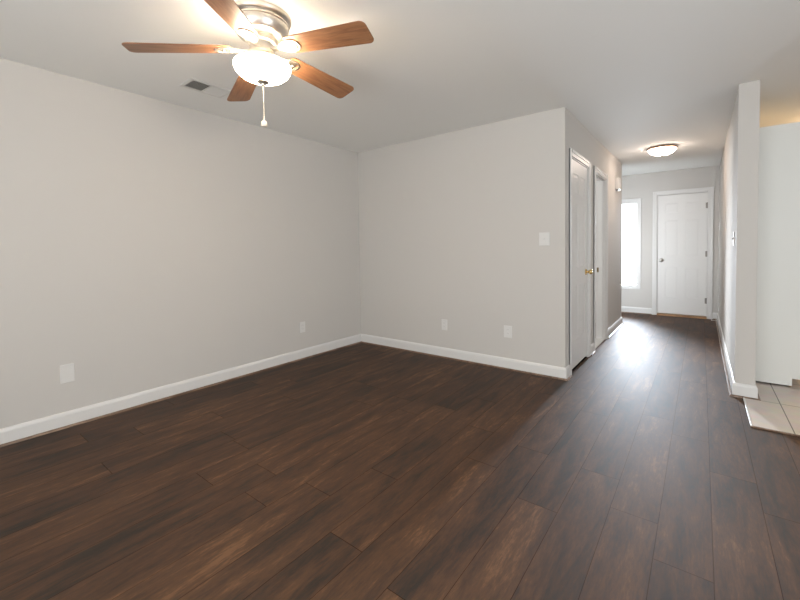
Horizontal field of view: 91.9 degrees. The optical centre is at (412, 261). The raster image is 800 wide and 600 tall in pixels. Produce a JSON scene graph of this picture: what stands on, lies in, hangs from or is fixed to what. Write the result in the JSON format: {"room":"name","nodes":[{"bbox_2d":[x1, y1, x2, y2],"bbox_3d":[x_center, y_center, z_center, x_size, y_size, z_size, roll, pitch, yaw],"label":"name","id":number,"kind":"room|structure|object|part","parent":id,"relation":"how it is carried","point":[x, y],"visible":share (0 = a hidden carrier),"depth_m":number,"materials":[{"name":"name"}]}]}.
{"room":"empty living room","nodes":[
{"label":"empty living room","id":0,"kind":"room"},
{"bbox_2d":[0,58,360,428],"bbox_3d":[-1.143,-0.145,4.480,0.120,2.440,9.819,1,2,37],"label":"wall","id":1,"kind":"structure","parent":0,"point":[146,243],"depth_m":3.09,"materials":[{"name":"grey paint"}]},
{"bbox_2d":[60,363,74,383],"bbox_3d":[-2.404,0.782,2.696,0.007,0.128,0.078,1,2,37],"label":"cover plate blank","id":2,"kind":"object","parent":1,"relation":"attached to","point":[67,372],"visible":1,"depth_m":2.69,"materials":[{"name":"white plastic"}]},
{"bbox_2d":[0,341,360,446],"bbox_3d":[-2.320,1.143,2.780,0.015,0.014,5.595,1,2,37],"label":"trim","id":3,"kind":"structure","parent":1,"relation":"attached to","point":[203,387],"depth_m":3.08,"materials":[{"name":"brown wood"}]},
{"bbox_2d":[0,334,361,444],"bbox_3d":[-2.335,1.096,2.789,0.014,0.108,5.595,1,2,37],"label":"baseboard","id":4,"kind":"structure","parent":1,"relation":"attached to","point":[26,429],"depth_m":3.10,"materials":[{"name":"white paint"}]},
{"bbox_2d":[299,321,304,332],"bbox_3d":[-1.219,0.731,4.284,0.008,0.118,0.075,1,2,37],"label":"outlet","id":5,"kind":"object","parent":1,"relation":"attached to","point":[301,324],"visible":1,"depth_m":4.28,"materials":[{"name":"white plastic"}]},
{"bbox_2d":[0,312,799,599],"bbox_3d":[1.783,1.153,2.354,7.376,0.107,10.059,1,2,37],"label":"floor","id":6,"kind":"structure","parent":0,"point":[360,471],"depth_m":1.97,"materials":[{"name":"brown wood"}]},
{"bbox_2d":[743,397,752,425],"bbox_3d":[2.409,1.078,2.783,0.012,0.010,0.580,1,2,37],"label":"trim","id":7,"kind":"structure","parent":6,"relation":"on","point":[745,403],"depth_m":2.75,"materials":[{"name":"silver metal"}]},
{"bbox_2d":[751,426,799,436],"bbox_3d":[3.564,1.103,1.557,3.329,0.009,0.012,1,2,37],"label":"trim","id":8,"kind":"structure","parent":6,"relation":"on","point":[751,426],"depth_m":2.48,"materials":[{"name":"brown wood"}]},
{"bbox_2d":[755,122,799,386],"bbox_3d":[3.329,-0.054,3.572,0.369,2.176,0.895,1,2,37],"label":"tall cabinet","id":9,"kind":"object","parent":6,"relation":"on","point":[778,255],"visible":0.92,"depth_m":3.22,"materials":[{"name":"white paint"}]},
{"bbox_2d":[0,0,799,175],"bbox_3d":[1.746,-1.392,2.267,7.376,0.120,10.059,1,2,37],"label":"ceiling","id":10,"kind":"structure","parent":0,"point":[639,75],"depth_m":2.56,"materials":[{"name":"white paint"}]},
{"bbox_2d":[179,78,230,97],"bbox_3d":[-1.554,-1.301,2.923,0.200,0.010,0.307,1,2,37],"label":"ceiling vent","id":11,"kind":"object","parent":10,"relation":"in","point":[193,84],"visible":0.94,"depth_m":2.91,"materials":[{"name":"white metal"}]},
{"bbox_2d":[122,0,373,126],"bbox_3d":[-0.764,-1.003,2.086,1.210,0.573,1.156,1,2,37],"label":"ceiling fan","id":12,"kind":"object","parent":10,"relation":"hanging from","point":[264,26],"visible":1,"depth_m":1.95,"materials":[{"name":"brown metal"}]},
{"bbox_3d":[-1.159,-1.062,1.932,0.472,0.006,0.146,-9,14,-17],"label":"blade","id":13,"kind":"part","parent":12,"relation":"part of","materials":[{"name":"brown wood"}]},
{"bbox_3d":[-0.796,-1.078,1.663,0.146,0.006,0.472,8,6,-1],"label":"blade","id":14,"kind":"part","parent":12,"relation":"part of","materials":[{"name":"brown wood"}]},
{"bbox_3d":[-1.017,-1.080,2.361,0.146,0.006,0.472,-19,5,-35],"label":"blade","id":15,"kind":"part","parent":12,"relation":"part of","materials":[{"name":"brown wood"}]},
{"bbox_3d":[-0.793,-0.996,2.051,0.285,0.087,0.285,1,2,37],"label":"lamp shade","id":16,"kind":"part","parent":12,"relation":"part of","materials":[{"name":"white glass"}]},
{"bbox_3d":[-0.797,-1.273,2.042,0.300,0.030,0.300,1,2,37],"label":"ceiling plate","id":17,"kind":"part","parent":12,"relation":"part of","materials":[{"name":"silver metal"}]},
{"bbox_3d":[-0.565,-1.107,2.357,0.146,0.006,0.472,-17,-11,35],"label":"blade","id":18,"kind":"part","parent":12,"relation":"part of","materials":[{"name":"brown wood"}]},
{"bbox_3d":[-0.429,-1.106,1.926,0.472,0.006,0.146,2,-9,18],"label":"blade","id":19,"kind":"part","parent":12,"relation":"part of","materials":[{"name":"brown wood"}]},
{"bbox_2d":[647,144,677,155],"bbox_3d":[3.164,-1.385,4.906,0.332,0.113,0.332,1,2,37],"label":"ceiling light","id":20,"kind":"object","parent":10,"relation":"attached to","point":[660,150],"visible":1,"depth_m":4.82,"materials":[{"name":"white glass"}]},
{"bbox_2d":[358,107,568,367],"bbox_3d":[0.375,-0.160,4.276,2.558,2.440,0.115,1,2,37],"label":"wall","id":21,"kind":"structure","parent":0,"point":[451,223],"depth_m":4.01,"materials":[{"name":"grey paint"}]},
{"bbox_2d":[442,319,446,329],"bbox_3d":[0.350,0.700,4.256,0.072,0.118,0.008,1,2,37],"label":"outlet","id":22,"kind":"object","parent":21,"relation":"attached to","point":[444,322],"visible":1,"depth_m":4.25,"materials":[{"name":"white plastic"}]},
{"bbox_2d":[361,334,570,378],"bbox_3d":[0.403,1.006,4.306,2.557,0.108,0.140,1,2,37],"label":"baseboard","id":23,"kind":"structure","parent":21,"relation":"attached to","point":[561,372],"depth_m":4.03,"materials":[{"name":"white paint"}]},
{"bbox_2d":[361,341,572,380],"bbox_3d":[0.405,1.053,4.294,2.576,0.014,0.158,1,2,37],"label":"trim","id":24,"kind":"structure","parent":21,"relation":"attached to","point":[570,376],"depth_m":3.99,"materials":[{"name":"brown wood"}]},
{"bbox_2d":[504,325,511,337],"bbox_3d":[0.940,0.696,3.816,0.084,0.118,0.008,1,2,37],"label":"outlet","id":25,"kind":"object","parent":21,"relation":"attached to","point":[507,329],"visible":1,"depth_m":3.81,"materials":[{"name":"white plastic"}]},
{"bbox_2d":[539,232,549,245],"bbox_3d":[1.212,-0.204,3.567,0.098,0.122,0.018,1,2,37],"label":"light switch","id":26,"kind":"object","parent":21,"relation":"attached to","point":[544,237],"visible":1,"depth_m":3.56,"materials":[{"name":"white plastic"}]},
{"bbox_2d":[569,111,621,343],"bbox_3d":[2.270,-0.204,4.772,0.115,2.440,2.947,1,2,37],"label":"wall","id":27,"kind":"structure","parent":0,"point":[581,140],"depth_m":5.15,"materials":[{"name":"grey paint"}]},
{"bbox_2d":[569,148,590,374],"bbox_3d":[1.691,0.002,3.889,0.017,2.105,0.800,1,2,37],"label":"trim","id":28,"kind":"structure","parent":27,"relation":"attached to","point":[572,153],"depth_m":3.63,"materials":[{"name":"white paint"}]},
{"bbox_2d":[572,159,592,368],"bbox_3d":[1.686,0.026,3.880,0.102,2.005,0.672,1,2,37],"label":"door","id":29,"kind":"structure","parent":27,"relation":"in","point":[579,172],"depth_m":3.90,"materials":[{"name":"white paint"}]},
{"bbox_3d":[1.870,0.114,4.097,0.068,0.064,0.064,1,2,37],"label":"knob","id":30,"kind":"part","parent":29,"relation":"part of","materials":[{"name":"gold metal"}]},
{"bbox_2d":[591,342,594,353],"bbox_3d":[2.005,0.982,4.326,0.014,0.108,0.201,1,2,37],"label":"baseboard","id":31,"kind":"structure","parent":27,"relation":"attached to","point":[592,344],"depth_m":4.34,"materials":[{"name":"white paint"}]},
{"bbox_2d":[595,338,604,348],"bbox_3d":[2.242,1.015,4.756,0.111,0.006,0.621,1,2,37],"label":"trim","id":32,"kind":"structure","parent":27,"relation":"attached to","point":[598,341],"depth_m":4.85,"materials":[{"name":"white paint"}]},
{"bbox_2d":[593,166,607,343],"bbox_3d":[2.281,-0.033,4.679,0.017,2.105,0.765,1,2,37],"label":"trim","id":33,"kind":"structure","parent":27,"relation":"attached to","point":[597,170],"depth_m":4.42,"materials":[{"name":"white paint"}]},
{"bbox_2d":[596,173,605,338],"bbox_3d":[2.229,-0.004,4.720,0.115,2.045,0.645,1,2,37],"label":"door","id":34,"kind":"structure","parent":27,"relation":"attached to","point":[600,181],"depth_m":4.96,"materials":[{"name":"white paint"}]},
{"bbox_2d":[608,317,621,336],"bbox_3d":[1.905,0.919,6.217,2.436,0.108,1.176,1,2,37],"label":"baseboard","id":35,"kind":"structure","parent":27,"relation":"attached to","point":[618,322],"depth_m":5.43,"materials":[{"name":"white paint"}]},
{"bbox_2d":[608,323,623,338],"bbox_3d":[1.919,0.966,6.221,2.454,0.014,1.194,1,2,37],"label":"trim","id":36,"kind":"structure","parent":27,"relation":"attached to","point":[622,323],"depth_m":5.43,"materials":[{"name":"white wood"}]},
{"bbox_2d":[615,177,620,190],"bbox_3d":[2.906,-1.085,5.474,0.050,0.175,0.150,1,2,37],"label":"door chime","id":37,"kind":"object","parent":27,"relation":"attached to","point":[617,180],"visible":1,"depth_m":5.42,"materials":[{"name":"white plastic"}]},
{"bbox_2d":[595,285,595,322],"bbox_3d":[2.091,-0.266,6.670,2.443,2.440,0.115,1,2,37],"label":"wall","id":38,"kind":"structure","parent":0,"point":[595,285],"depth_m":6.06,"materials":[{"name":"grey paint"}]},
{"bbox_2d":[621,165,719,318],"bbox_3d":[4.735,-0.291,6.291,7.136,2.440,0.120,1,2,37],"label":"wall","id":39,"kind":"structure","parent":0,"point":[642,186],"depth_m":6.67,"materials":[{"name":"grey paint"}]},
{"bbox_2d":[621,202,636,285],"bbox_3d":[3.861,-0.305,6.974,0.345,1.477,0.060,1,2,37],"label":"window","id":40,"kind":"structure","parent":39,"relation":"in","point":[633,202],"depth_m":6.93,"materials":[{"name":"white paint"}]},
{"bbox_2d":[621,198,640,289],"bbox_3d":[3.805,-0.302,6.899,0.465,1.597,0.017,1,2,37],"label":"trim","id":41,"kind":"structure","parent":39,"relation":"attached to","point":[638,200],"depth_m":6.78,"materials":[{"name":"white paint"}]},
{"bbox_2d":[621,306,651,313],"bbox_3d":[3.051,0.858,7.515,2.720,0.108,0.014,1,2,37],"label":"baseboard","id":42,"kind":"structure","parent":39,"relation":"attached to","point":[623,308],"depth_m":6.83,"materials":[{"name":"white paint"}]},
{"bbox_2d":[657,313,706,318],"bbox_3d":[4.485,0.913,6.466,0.681,0.030,0.105,1,2,37],"label":"trim","id":43,"kind":"structure","parent":39,"relation":"attached to","point":[660,314],"depth_m":6.42,"materials":[{"name":"brown wood"}]},
{"bbox_2d":[657,192,707,315],"bbox_3d":[4.465,-0.109,6.420,0.680,2.000,0.102,1,2,37],"label":"door","id":44,"kind":"structure","parent":39,"relation":"in","point":[682,218],"depth_m":6.43,"materials":[{"name":"white paint"}]},
{"bbox_2d":[652,187,713,318],"bbox_3d":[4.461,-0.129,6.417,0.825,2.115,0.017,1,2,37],"label":"trim","id":45,"kind":"structure","parent":39,"relation":"attached to","point":[710,189],"depth_m":6.27,"materials":[{"name":"white paint"}]},
{"bbox_2d":[718,80,759,384],"bbox_3d":[3.745,-0.217,4.545,0.124,2.440,3.865,1,2,37],"label":"wall","id":46,"kind":"structure","parent":0,"point":[739,164],"depth_m":3.02,"materials":[{"name":"grey paint"}]},
{"bbox_2d":[732,232,734,245],"bbox_3d":[2.683,-0.188,3.240,0.018,0.118,0.075,1,2,37],"label":"light switch","id":47,"kind":"object","parent":46,"relation":"attached to","point":[733,238],"visible":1,"depth_m":3.23,"materials":[{"name":"white plastic"}]},
{"bbox_2d":[717,313,757,398],"bbox_3d":[3.758,0.948,4.578,0.152,0.108,3.878,1,2,37],"label":"baseboard","id":48,"kind":"structure","parent":46,"relation":"attached to","point":[740,389],"depth_m":3.07,"materials":[{"name":"white paint"}]},
{"bbox_2d":[715,319,760,400],"bbox_3d":[3.753,0.995,4.573,0.189,0.014,3.896,1,2,37],"label":"trim","id":49,"kind":"structure","parent":46,"relation":"attached to","point":[725,368],"depth_m":3.46,"materials":[{"name":"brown wood"}]}
]}

